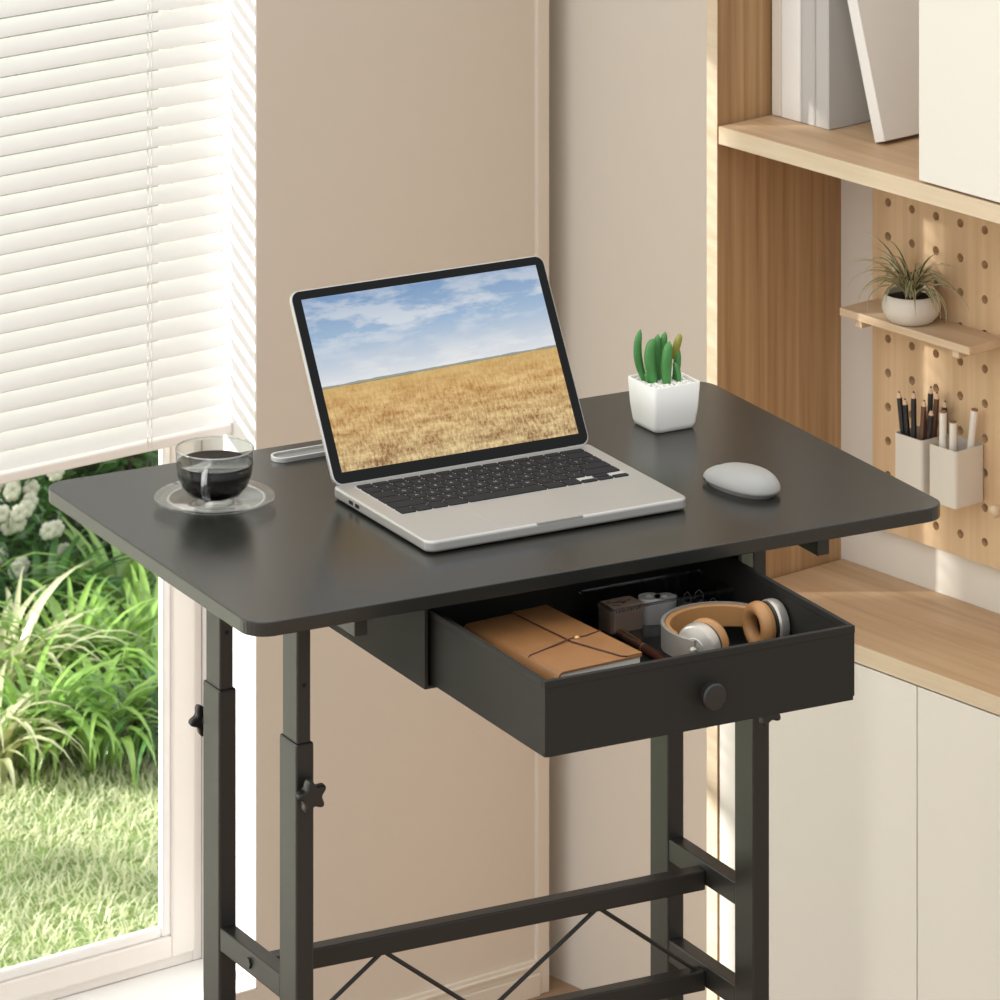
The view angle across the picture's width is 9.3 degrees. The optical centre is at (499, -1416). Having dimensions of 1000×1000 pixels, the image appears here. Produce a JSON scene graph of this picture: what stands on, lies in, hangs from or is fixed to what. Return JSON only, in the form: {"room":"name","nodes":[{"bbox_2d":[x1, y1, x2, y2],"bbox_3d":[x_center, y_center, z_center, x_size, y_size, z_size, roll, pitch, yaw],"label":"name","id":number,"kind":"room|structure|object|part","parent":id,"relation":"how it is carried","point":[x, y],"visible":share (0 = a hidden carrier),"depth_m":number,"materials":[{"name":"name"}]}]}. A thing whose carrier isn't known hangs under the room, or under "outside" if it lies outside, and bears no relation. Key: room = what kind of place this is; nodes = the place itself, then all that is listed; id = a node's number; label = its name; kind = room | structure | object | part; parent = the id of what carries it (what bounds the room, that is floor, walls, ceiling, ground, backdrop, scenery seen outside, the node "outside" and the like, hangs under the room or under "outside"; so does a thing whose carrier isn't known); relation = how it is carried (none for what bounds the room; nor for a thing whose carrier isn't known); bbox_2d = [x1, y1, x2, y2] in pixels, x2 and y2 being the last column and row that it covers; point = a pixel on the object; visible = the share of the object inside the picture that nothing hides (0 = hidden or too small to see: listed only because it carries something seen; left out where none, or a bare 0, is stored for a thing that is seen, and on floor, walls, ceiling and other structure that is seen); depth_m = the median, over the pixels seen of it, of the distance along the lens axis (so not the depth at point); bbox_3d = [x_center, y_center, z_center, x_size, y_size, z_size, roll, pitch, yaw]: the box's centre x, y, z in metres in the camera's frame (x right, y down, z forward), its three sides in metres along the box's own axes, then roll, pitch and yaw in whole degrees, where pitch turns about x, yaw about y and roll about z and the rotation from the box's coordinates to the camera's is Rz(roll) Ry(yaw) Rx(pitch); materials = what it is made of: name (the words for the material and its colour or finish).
{"room":"home office","nodes":[
{"label":"home office","id":0,"kind":"room"},
{"bbox_2d":[55,0,533,999],"bbox_3d":[-1.711,1.684,6.550,4.300,2.700,0.201,0,0,-37],"label":"wall","id":1,"kind":"structure","parent":0,"point":[395,137],"depth_m":7.62,"materials":[{"name":"beige paint"}]},
{"bbox_2d":[0,0,256,999],"bbox_3d":[-0.632,2.111,7.363,0.703,1.632,0.190,0,0,-37],"label":"window","id":2,"kind":"structure","parent":1,"relation":"in","point":[177,939],"depth_m":7.53,"materials":[{"name":"white paint"}]},
{"bbox_2d":[0,0,232,483],"bbox_3d":[-0.612,1.779,7.335,0.700,0.968,0.033,0,0,-37],"label":"blind","id":3,"kind":"object","parent":2,"relation":"attached to","point":[107,444],"visible":1,"depth_m":7.44,"materials":[{"name":"white plastic"}]},
{"bbox_3d":[-0.612,2.256,7.335,0.698,0.013,0.024,0,0,-37],"label":"rail","id":4,"kind":"part","parent":3,"relation":"part of","materials":[{"name":"white plastic"}]},
{"bbox_3d":[-0.425,1.787,7.458,0.004,0.939,0.003,0,0,-37],"label":"ladder cord","id":5,"kind":"part","parent":3,"relation":"part of","materials":[{"name":"white fabric"}]},
{"bbox_3d":[-0.422,1.787,7.460,0.001,0.939,0.001,0,0,-37],"label":"lift cord","id":6,"kind":"part","parent":3,"relation":"part of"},
{"bbox_2d":[396,959,539,999],"bbox_3d":[-0.122,3.012,7.626,0.428,0.045,0.010,0,0,-37],"label":"baseboard","id":7,"kind":"structure","parent":1,"relation":"attached to","point":[492,985],"depth_m":7.71,"materials":[{"name":"beige paint"}]},
{"bbox_2d":[534,0,548,993],"bbox_3d":[0.047,1.684,7.770,0.020,2.700,0.026,0,0,-37],"label":"trim","id":8,"kind":"structure","parent":1,"relation":"attached to","point":[541,7],"depth_m":7.76,"materials":[{"name":"beige paint"}]},
{"bbox_2d":[528,975,581,999],"bbox_3d":[0.287,3.044,4.997,6.400,0.020,5.750,0,0,-28],"label":"floor","id":9,"kind":"structure","parent":0,"point":[557,986],"depth_m":7.78,"materials":[{"name":"brown wood"}]},
{"bbox_2d":[49,382,939,999],"bbox_3d":[0.041,2.509,6.310,0.800,1.050,0.716,0,0,-28],"label":"desk","id":10,"kind":"object","parent":9,"relation":"on","point":[299,563],"visible":0.91,"depth_m":6.29,"materials":[{"name":"black powder-coated metal"},{"name":"black laminate"}]},
{"bbox_3d":[-0.306,2.216,6.390,0.033,0.033,0.021,0,0,-28],"label":"star knob","id":11,"kind":"part","parent":10,"relation":"part of","materials":[{"name":"black plastic"}]},
{"bbox_2d":[153,480,275,515],"bbox_3d":[-0.295,1.979,6.365,0.126,0.010,0.126,0,0,-28],"label":"saucer","id":12,"kind":"object","parent":10,"relation":"on","point":[239,510],"visible":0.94,"depth_m":6.33,"materials":[{"name":"clear glass"}]},
{"bbox_2d":[175,435,253,506],"bbox_3d":[-0.293,1.953,6.363,0.082,0.057,0.089,0,0,-28],"label":"coffee cup","id":13,"kind":"object","parent":12,"relation":"on","point":[210,475],"visible":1,"depth_m":6.34,"materials":[{"name":"clear glass"}]},
{"bbox_3d":[-0.302,1.950,6.320,0.006,0.038,0.025,0,0,9],"label":"handle","id":14,"kind":"part","parent":13,"relation":"part of","materials":[{"name":"clear glass"}]},
{"bbox_3d":[-0.290,2.587,6.364,0.020,0.838,0.040,0,0,-28],"label":"leg","id":15,"kind":"part","parent":10,"relation":"part of","materials":[{"name":"black metal"}]},
{"bbox_3d":[-0.205,2.587,6.205,0.020,0.838,0.040,0,0,-28],"label":"leg","id":16,"kind":"part","parent":10,"relation":"part of","materials":[{"name":"black metal"}]},
{"bbox_2d":[271,444,324,462],"bbox_3d":[-0.164,1.982,6.558,0.176,0.005,0.025,0,0,-30],"label":"tray","id":17,"kind":"object","parent":10,"relation":"on","point":[315,451],"visible":0.48,"depth_m":6.53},
{"bbox_3d":[-0.164,1.982,6.558,0.171,0.001,0.020,0,0,-30],"label":"dish","id":18,"kind":"part","parent":17,"relation":"part of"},
{"bbox_3d":[-0.192,2.215,6.177,0.033,0.033,0.021,0,0,-28],"label":"star knob","id":19,"kind":"part","parent":10,"relation":"part of","materials":[{"name":"black plastic"}]},
{"bbox_3d":[-0.244,2.011,6.276,0.014,0.024,0.456,0,0,-28],"label":"support arm","id":20,"kind":"part","parent":10,"relation":"part of"},
{"bbox_3d":[-0.177,2.483,6.322,0.129,0.090,0.005,0,0,-28],"label":"brace rod","id":21,"kind":"part","parent":10,"relation":"part of","materials":[{"name":"black metal"}]},
{"bbox_3d":[-0.068,2.484,6.380,0.122,0.091,0.005,0,0,-28],"label":"brace rod","id":22,"kind":"part","parent":10,"relation":"part of","materials":[{"name":"black metal"}]},
{"bbox_2d":[289,256,685,551],"bbox_3d":[-0.014,1.890,6.413,0.305,0.189,0.317,0,0,-29],"label":"laptop","id":23,"kind":"object","parent":10,"relation":"on","point":[449,415],"visible":1,"depth_m":6.47,"materials":[{"name":"silver metal"}]},
{"bbox_3d":[-0.064,1.884,6.505,0.305,0.206,0.005,0,-31,-29],"label":"lid","id":24,"kind":"part","parent":23,"relation":"part of","materials":[{"name":"silver metal"}]},
{"bbox_3d":[0.044,2.484,6.439,0.137,0.091,0.005,0,0,-28],"label":"brace rod","id":25,"kind":"part","parent":10,"relation":"part of","materials":[{"name":"black metal"}]},
{"bbox_2d":[464,605,641,679],"bbox_3d":[0.051,2.058,6.119,0.106,0.043,0.172,0,0,-33],"label":"notebook","id":26,"kind":"object","parent":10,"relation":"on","point":[549,642],"visible":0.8,"depth_m":6.11,"materials":[{"name":"brown leather"}]},
{"bbox_3d":[0.061,2.053,6.103,0.108,0.032,0.007,0,0,-43],"label":"cord","id":27,"kind":"part","parent":26,"relation":"part of","materials":[{"name":"leather"}]},
{"bbox_3d":[0.121,2.054,6.152,0.348,0.073,0.324,0,0,-28],"label":"drawer","id":28,"kind":"part","parent":10,"relation":"part of","materials":[{"name":"black wood"}]},
{"bbox_2d":[616,629,667,659],"bbox_3d":[0.148,2.074,6.189,0.010,0.010,0.118,0,0,-28],"label":"ballpoint pen","id":29,"kind":"object","parent":10,"relation":"in","point":[622,634],"visible":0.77,"depth_m":6.20,"materials":[{"name":"brown wood"}]},
{"bbox_3d":[0.155,2.484,6.499,0.122,0.091,0.005,0,0,-28],"label":"brace rod","id":30,"kind":"part","parent":10,"relation":"part of","materials":[{"name":"black metal"}]},
{"bbox_3d":[0.120,2.083,6.152,0.340,0.008,0.316,0,0,-28],"label":"drawer","id":31,"kind":"part","parent":10,"relation":"part of","materials":[{"name":"black wood"}]},
{"bbox_2d":[628,329,699,432],"bbox_3d":[0.177,1.933,6.642,0.059,0.102,0.059,0,0,-30],"label":"potted succulent","id":32,"kind":"object","parent":10,"relation":"on","point":[663,398],"visible":1,"depth_m":6.63,"materials":[{"name":"white ceramic"}]},
{"bbox_3d":[0.179,2.587,6.614,0.020,0.838,0.040,0,0,-28],"label":"leg","id":33,"kind":"part","parent":10,"relation":"part of","materials":[{"name":"black metal"}]},
{"bbox_3d":[0.206,2.056,6.002,0.027,0.027,0.019,0,0,-28],"label":"drawer knob","id":34,"kind":"part","parent":10,"relation":"part of","materials":[{"name":"black plastic"}]},
{"bbox_2d":[661,598,789,655],"bbox_3d":[0.218,2.053,6.184,0.133,0.048,0.097,0,0,-43],"label":"headphones","id":35,"kind":"object","parent":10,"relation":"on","point":[693,627],"visible":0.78,"depth_m":6.18,"materials":[{"name":"silver metal"}]},
{"bbox_2d":[679,622,721,651],"bbox_3d":[0.198,2.053,6.132,0.034,0.048,0.046,0,0,-28],"label":"ear cup","id":36,"kind":"object","parent":35,"relation":"on","point":[695,636],"depth_m":6.12,"materials":[{"name":"silver metal"}]},
{"bbox_2d":[693,618,728,647],"bbox_3d":[0.206,2.053,6.144,0.048,0.048,0.017,0,0,33],"label":"cushion","id":37,"kind":"object","parent":35,"relation":"on","point":[707,632],"depth_m":6.12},
{"bbox_2d":[742,601,776,642],"bbox_3d":[0.261,2.053,6.195,0.018,0.048,0.048,0,0,-28],"label":"cushion","id":38,"kind":"object","parent":35,"relation":"on","point":[759,618],"depth_m":6.19,"materials":[{"name":"leather"}]},
{"bbox_2d":[758,598,789,637],"bbox_3d":[0.274,2.053,6.203,0.020,0.048,0.048,0,0,-28],"label":"ear cup","id":39,"kind":"object","parent":35,"relation":"on","point":[773,619],"depth_m":6.18,"materials":[{"name":"silver metal"}]},
{"bbox_2d":[702,462,780,498],"bbox_3d":[0.251,1.972,6.420,0.053,0.025,0.099,0,0,-41],"label":"computer mouse","id":40,"kind":"object","parent":10,"relation":"on","point":[745,480],"visible":1,"depth_m":6.40,"materials":[{"name":"white plastic"}]},
{"bbox_3d":[0.264,2.587,6.454,0.020,0.838,0.040,0,0,-28],"label":"leg","id":41,"kind":"part","parent":10,"relation":"part of","materials":[{"name":"black metal"}]},
{"bbox_3d":[0.277,2.215,6.427,0.033,0.033,0.021,0,0,-28],"label":"star knob","id":42,"kind":"part","parent":10,"relation":"part of","materials":[{"name":"black plastic"}]},
{"bbox_3d":[0.225,2.011,6.526,0.014,0.024,0.456,0,0,-28],"label":"support arm","id":43,"kind":"part","parent":10,"relation":"part of"},
{"bbox_3d":[0.160,2.062,6.282,0.142,0.035,0.069,0,0,-29],"label":"organizer box","id":44,"kind":"object","parent":10,"relation":"in","visible":0},
{"bbox_2d":[598,596,642,634],"bbox_3d":[0.123,2.064,6.263,0.041,0.027,0.030,0,0,-32],"label":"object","id":45,"kind":"object","parent":44,"relation":"in","point":[625,613],"visible":1,"depth_m":6.25,"materials":[{"name":"metal"}]},
{"bbox_3d":[0.122,2.054,6.263,0.041,0.005,0.029,0,0,-32],"label":"lid","id":46,"kind":"part","parent":45,"relation":"part of","materials":[{"name":"brown metal"}]},
{"bbox_2d":[638,592,659,624],"bbox_3d":[0.152,2.064,6.283,0.023,0.026,0.023,0,0,42],"label":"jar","id":47,"kind":"object","parent":44,"relation":"in","point":[649,601],"visible":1,"depth_m":6.27,"materials":[{"name":"white plastic"}]},
{"bbox_2d":[654,593,676,624],"bbox_3d":[0.169,2.064,6.283,0.023,0.026,0.023,0,0,42],"label":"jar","id":48,"kind":"object","parent":44,"relation":"in","point":[666,602],"visible":0.63,"depth_m":6.27,"materials":[{"name":"white plastic"}]},
{"bbox_2d":[680,591,693,605],"bbox_3d":[0.192,2.067,6.313,0.016,0.021,0.010,0,0,38],"label":"binder clip","id":49,"kind":"object","parent":44,"relation":"in","point":[682,602],"visible":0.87,"depth_m":6.31,"materials":[{"name":"black metal"}]},
{"bbox_2d":[691,589,706,602],"bbox_3d":[0.204,2.067,6.320,0.016,0.021,0.010,0,0,22],"label":"binder clip","id":50,"kind":"object","parent":44,"relation":"in","point":[695,600],"visible":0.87,"depth_m":6.32,"materials":[{"name":"black metal"}]},
{"bbox_2d":[707,0,840,999],"bbox_3d":[0.328,1.834,7.354,0.202,2.400,0.018,0,0,-40],"label":"panel","id":51,"kind":"object","parent":9,"relation":"on","point":[774,226],"visible":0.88,"depth_m":7.33,"materials":[{"name":"brown wood"}]},
{"bbox_2d":[720,662,999,999],"bbox_3d":[0.552,2.715,7.090,0.201,0.639,0.668,0,0,-40],"label":"base cabinet","id":52,"kind":"object","parent":9,"relation":"on","point":[884,802],"visible":0.65,"depth_m":7.07,"materials":[{"name":"beige wood"}]},
{"bbox_2d":[773,559,999,714],"bbox_3d":[0.686,2.384,6.933,0.203,0.020,1.082,0,0,-40],"label":"countertop","id":53,"kind":"structure","parent":52,"relation":"on","point":[935,641],"depth_m":7.16,"materials":[{"name":"brown wood"}]},
{"bbox_3d":[0.591,2.690,6.904,0.019,0.586,0.332,0,0,-40],"label":"door","id":54,"kind":"part","parent":52,"relation":"part of","materials":[{"name":"beige wood"}]},
{"bbox_2d":[628,368,699,432],"bbox_3d":[0.177,1.959,6.642,0.059,0.050,0.059,0,0,-30],"label":"pot","id":55,"kind":"object","parent":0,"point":[662,400],"depth_m":6.62,"materials":[{"name":"white ceramic"}]},
{"bbox_2d":[549,0,999,999],"bbox_3d":[0.556,1.684,7.320,0.100,2.700,2.400,0,0,-40],"label":"wall","id":56,"kind":"structure","parent":0,"point":[628,78],"depth_m":7.70,"materials":[{"name":"paint"}]},
{"bbox_2d":[719,115,999,223],"bbox_3d":[0.686,1.832,6.933,0.202,0.021,1.082,0,0,-40],"label":"wall shelf","id":57,"kind":"object","parent":56,"relation":"attached to","point":[851,153],"visible":0.59,"depth_m":7.16,"materials":[{"name":"brown wood"}]},
{"bbox_2d":[772,0,781,116],"bbox_3d":[0.367,1.671,7.359,0.100,0.300,0.016,0,0,-41],"label":"book","id":58,"kind":"object","parent":57,"relation":"on","point":[776,4],"visible":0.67,"depth_m":7.33,"materials":[{"name":"white paper"}]},
{"bbox_2d":[782,0,800,121],"bbox_3d":[0.385,1.666,7.342,0.105,0.310,0.033,0,0,-40],"label":"book","id":59,"kind":"object","parent":57,"relation":"on","point":[791,9],"visible":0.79,"depth_m":7.31,"materials":[{"name":"white paper"}]},
{"bbox_2d":[801,0,815,125],"bbox_3d":[0.402,1.678,7.318,0.100,0.285,0.024,0,0,-40],"label":"book","id":60,"kind":"object","parent":57,"relation":"on","point":[808,7],"visible":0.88,"depth_m":7.29,"materials":[{"name":"white paper"}]},
{"bbox_2d":[816,0,870,129],"bbox_3d":[0.416,1.688,7.298,0.095,0.265,0.023,0,0,-40],"label":"book","id":61,"kind":"object","parent":57,"relation":"on","point":[841,101],"visible":0.7,"depth_m":7.27,"materials":[{"name":"white paper"}]},
{"bbox_2d":[847,0,918,142],"bbox_3d":[0.457,1.689,7.254,0.100,0.263,0.093,0,0,-40],"label":"book","id":62,"kind":"object","parent":57,"relation":"on","point":[886,32],"visible":0.7,"depth_m":7.22,"materials":[{"name":"white paper"}]},
{"bbox_2d":[873,188,999,569],"bbox_3d":[0.773,2.081,6.978,0.012,0.474,0.998,0,0,-40],"label":"pegboard","id":63,"kind":"object","parent":56,"relation":"attached to","point":[904,364],"visible":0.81,"depth_m":7.26,"materials":[{"name":"brown wood"}]},
{"bbox_2d":[840,299,999,358],"bbox_3d":[0.496,2.053,7.247,0.060,0.018,0.218,0,0,-40],"label":"shelf","id":64,"kind":"object","parent":63,"relation":"attached to","point":[964,341],"visible":0.8,"depth_m":7.22,"materials":[{"name":"brown wood"}]},
{"bbox_2d":[848,231,968,325],"bbox_3d":[0.464,1.997,7.245,0.120,0.095,0.165,0,0,-28],"label":"spider plant","id":65,"kind":"object","parent":64,"relation":"on","point":[907,303],"visible":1,"depth_m":7.23,"materials":[{"name":"green plant"}]},
{"bbox_3d":[0.484,2.027,7.251,0.070,0.034,0.070,0,0,-28],"label":"pot","id":66,"kind":"part","parent":65,"relation":"part of","materials":[{"name":"white ceramic"}]},
{"bbox_2d":[895,425,948,494],"bbox_3d":[0.497,2.210,7.255,0.048,0.066,0.047,0,0,-40],"label":"pencil holder","id":67,"kind":"object","parent":63,"relation":"attached to","point":[912,455],"visible":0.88,"depth_m":7.23,"materials":[{"name":"white plastic"}]},
{"bbox_2d":[897,391,904,434],"bbox_3d":[0.476,2.186,7.264,0.019,0.109,0.007,0,0,40],"label":"pencil","id":68,"kind":"object","parent":67,"relation":"in","point":[899,397],"visible":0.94,"depth_m":7.26,"materials":[{"name":"black wood"}]},
{"bbox_2d":[903,398,909,436],"bbox_3d":[0.481,2.188,7.259,0.014,0.102,0.007,0,0,14],"label":"pencil","id":69,"kind":"object","parent":67,"relation":"in","point":[905,404],"visible":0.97,"depth_m":7.26,"materials":[{"name":"black wood"}]},
{"bbox_2d":[911,391,916,438],"bbox_3d":[0.487,2.182,7.245,0.009,0.116,0.007,0,0,-40],"label":"pencil","id":70,"kind":"object","parent":67,"relation":"in","point":[913,396],"visible":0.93,"depth_m":7.24,"materials":[{"name":"black wood"}]},
{"bbox_2d":[919,400,926,439],"bbox_3d":[0.495,2.186,7.239,0.012,0.107,0.007,0,0,5],"label":"pencil","id":71,"kind":"object","parent":67,"relation":"in","point":[923,406],"visible":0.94,"depth_m":7.24,"materials":[{"name":"brown wood"}]},
{"bbox_2d":[925,410,926,439],"bbox_3d":[0.500,2.194,7.267,0.007,0.092,0.014,0,0,16],"label":"pencil","id":72,"kind":"object","parent":67,"relation":"in","point":[926,410],"visible":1,"depth_m":7.27,"materials":[{"name":"brown wood"}]},
{"bbox_2d":[926,386,932,430],"bbox_3d":[0.505,2.181,7.254,0.013,0.118,0.007,0,0,-41],"label":"pencil","id":73,"kind":"object","parent":67,"relation":"in","point":[930,392],"visible":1,"depth_m":7.25,"materials":[{"name":"black wood"}]},
{"bbox_2d":[926,409,933,438],"bbox_3d":[0.501,2.191,7.235,0.018,0.098,0.006,0,0,28],"label":"pencil","id":74,"kind":"object","parent":67,"relation":"in","point":[930,415],"visible":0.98,"depth_m":7.23,"materials":[{"name":"black wood"}]},
{"bbox_2d":[931,392,938,437],"bbox_3d":[0.510,2.183,7.247,0.015,0.113,0.007,0,0,-20],"label":"pencil","id":75,"kind":"object","parent":67,"relation":"in","point":[936,398],"visible":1,"depth_m":7.25,"materials":[{"name":"brown wood"}]},
{"bbox_2d":[941,401,946,411],"bbox_3d":[0.518,2.188,7.245,0.017,0.104,0.006,0,0,12],"label":"pencil","id":76,"kind":"object","parent":67,"relation":"in","point":[944,406],"visible":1,"depth_m":7.24,"materials":[{"name":"beige wood"}]},
{"bbox_2d":[930,436,982,508],"bbox_3d":[0.534,2.210,7.212,0.048,0.066,0.046,0,0,-40],"label":"pencil holder","id":77,"kind":"object","parent":63,"relation":"attached to","point":[956,478],"visible":0.93,"depth_m":7.20,"materials":[{"name":"white plastic"}]},
{"bbox_2d":[939,410,946,448],"bbox_3d":[0.518,2.189,7.213,0.010,0.101,0.009,0,0,-40],"label":"pen","id":78,"kind":"object","parent":77,"relation":"in","point":[942,414],"visible":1,"depth_m":7.21,"materials":[{"name":"white plastic"}]},
{"bbox_2d":[949,420,956,451],"bbox_3d":[0.529,2.193,7.204,0.009,0.093,0.013,0,0,-14],"label":"pen","id":79,"kind":"object","parent":77,"relation":"in","point":[953,423],"visible":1,"depth_m":7.20,"materials":[{"name":"white plastic"}]},
{"bbox_2d":[967,408,977,448],"bbox_3d":[0.550,2.187,7.208,0.020,0.106,0.009,0,0,19],"label":"pen","id":80,"kind":"object","parent":77,"relation":"in","point":[974,411],"visible":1,"depth_m":7.20,"materials":[{"name":"white plastic"}]},
{"bbox_2d":[988,505,999,518],"bbox_3d":[0.587,2.237,7.164,0.042,0.015,0.015,0,0,-41],"label":"peg","id":81,"kind":"object","parent":63,"relation":"attached to","point":[994,510],"visible":1,"depth_m":7.15,"materials":[{"name":"brown wood"}]},
{"bbox_2d":[919,0,999,202],"bbox_3d":[0.796,1.371,6.803,0.201,0.900,0.748,0,0,-40],"label":"upper cabinet","id":82,"kind":"object","parent":56,"relation":"attached to","point":[959,40],"visible":1,"depth_m":6.97,"materials":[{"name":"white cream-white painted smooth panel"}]},
{"label":"outside","id":83,"kind":"structure","parent":0,"visible":0},
{"bbox_2d":[0,28,158,968],"bbox_3d":[-2.974,3.409,10.057,11.000,0.050,6.250,0,0,-28],"label":"ground","id":84,"kind":"structure","parent":83,"point":[18,786],"depth_m":9.15,"materials":[{"name":"green plant"}]},
{"bbox_2d":[0,660,96,800],"bbox_3d":[-0.793,3.309,9.502,0.349,0.152,0.359,0,0,-28],"label":"clump","id":85,"kind":"object","parent":84,"relation":"on","point":[23,703],"visible":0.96,"depth_m":9.48,"materials":[{"name":"green plant"}]},
{"bbox_2d":[0,213,155,757],"bbox_3d":[-0.675,3.381,11.378,4.700,0.006,3.080,0,0,-28],"label":"planting bed","id":86,"kind":"object","parent":84,"relation":"on","point":[89,539],"depth_m":10.45,"materials":[{"name":"plant"}]},
{"bbox_2d":[0,420,69,594],"bbox_3d":[-0.852,3.204,10.235,0.267,0.380,0.294,0,0,-28],"label":"flowering shrub","id":87,"kind":"object","parent":86,"relation":"on","point":[18,518],"visible":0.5,"depth_m":10.16,"materials":[{"name":"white plant"}]},
{"bbox_2d":[0,5,79,175],"bbox_3d":[-1.191,2.510,11.490,0.968,1.749,0.630,0,0,-28],"label":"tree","id":88,"kind":"object","parent":86,"relation":"on","point":[78,5],"visible":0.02,"depth_m":11.55,"materials":[{"name":"green plant"}]},
{"bbox_2d":[0,365,102,574],"bbox_3d":[-0.815,3.202,10.468,0.301,0.375,0.297,0,0,-28],"label":"leafy shrub","id":89,"kind":"object","parent":86,"relation":"on","point":[82,471],"visible":0.07,"depth_m":10.41,"materials":[{"name":"green plant"}]},
{"bbox_2d":[0,76,112,383],"bbox_3d":[-0.967,3.009,10.981,0.618,0.769,0.387,0,0,-28],"label":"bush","id":90,"kind":"object","parent":86,"relation":"on","point":[7,76],"visible":0.03,"depth_m":10.97,"materials":[{"name":"green plant"}]},
{"bbox_2d":[0,560,145,700],"bbox_3d":[-0.788,3.275,9.808,0.418,0.219,0.446,0,0,-28],"label":"clump","id":91,"kind":"object","parent":86,"relation":"on","point":[32,616],"visible":0.59,"depth_m":9.80,"materials":[{"name":"green plant"}]},
{"bbox_2d":[0,511,155,650],"bbox_3d":[-0.748,3.275,10.098,0.486,0.219,0.442,0,0,-28],"label":"clump","id":92,"kind":"object","parent":86,"relation":"on","point":[67,554],"visible":0.35,"depth_m":10.12,"materials":[{"name":"green plant"}]},
{"bbox_2d":[0,500,156,621],"bbox_3d":[-0.643,3.284,10.138,0.435,0.202,0.442,0,0,44],"label":"clump","id":93,"kind":"object","parent":86,"relation":"on","point":[124,570],"visible":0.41,"depth_m":10.13,"materials":[{"name":"green plant"}]},
{"bbox_2d":[0,572,158,700],"bbox_3d":[-0.682,3.286,9.844,0.472,0.197,0.446,0,0,-7],"label":"clump","id":94,"kind":"object","parent":86,"relation":"on","point":[53,605],"visible":0.52,"depth_m":9.84,"materials":[{"name":"green plant"}]},
{"bbox_2d":[1,35,158,467],"bbox_3d":[-0.641,3.006,11.125,0.585,0.798,0.387,0,0,-28],"label":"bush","id":95,"kind":"object","parent":86,"relation":"on","point":[131,35],"visible":0.02,"depth_m":11.01,"materials":[{"name":"green plant"}]},
{"bbox_2d":[18,0,158,207],"bbox_3d":[-0.672,2.497,11.880,0.964,1.775,0.614,0,0,-28],"label":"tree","id":96,"kind":"object","parent":86,"relation":"on","point":[108,0],"visible":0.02,"depth_m":11.68,"materials":[{"name":"green plant"}]},
{"bbox_2d":[21,562,158,691],"bbox_3d":[-0.565,3.289,9.856,0.390,0.192,0.427,0,0,7],"label":"clump","id":97,"kind":"object","parent":86,"relation":"on","point":[152,608],"visible":0.25,"depth_m":9.88,"materials":[{"name":"green plant"}]},
{"bbox_2d":[67,343,158,557],"bbox_3d":[-0.619,3.192,10.549,0.328,0.397,0.288,0,0,-28],"label":"leafy shrub","id":98,"kind":"object","parent":86,"relation":"on","point":[151,458],"visible":0.08,"depth_m":10.47,"materials":[{"name":"green plant"}]},
{"bbox_2d":[0,622,157,793],"bbox_3d":[-0.721,3.294,9.578,0.384,0.182,0.382,0,0,-28],"label":"clump","id":99,"kind":"object","parent":84,"relation":"on","point":[28,750],"visible":0.69,"depth_m":9.55,"materials":[{"name":"green plant"}]},
{"bbox_2d":[0,653,158,794],"bbox_3d":[-0.611,3.307,9.560,0.375,0.155,0.349,0,0,27],"label":"clump","id":100,"kind":"object","parent":84,"relation":"on","point":[137,696],"visible":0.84,"depth_m":9.54,"materials":[{"name":"green plant"}]},
{"bbox_2d":[58,662,158,787],"bbox_3d":[-0.538,3.309,9.598,0.310,0.151,0.360,0,0,19],"label":"clump","id":101,"kind":"object","parent":84,"relation":"on","point":[141,744],"visible":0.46,"depth_m":9.55,"materials":[{"name":"green plant"}]}
]}

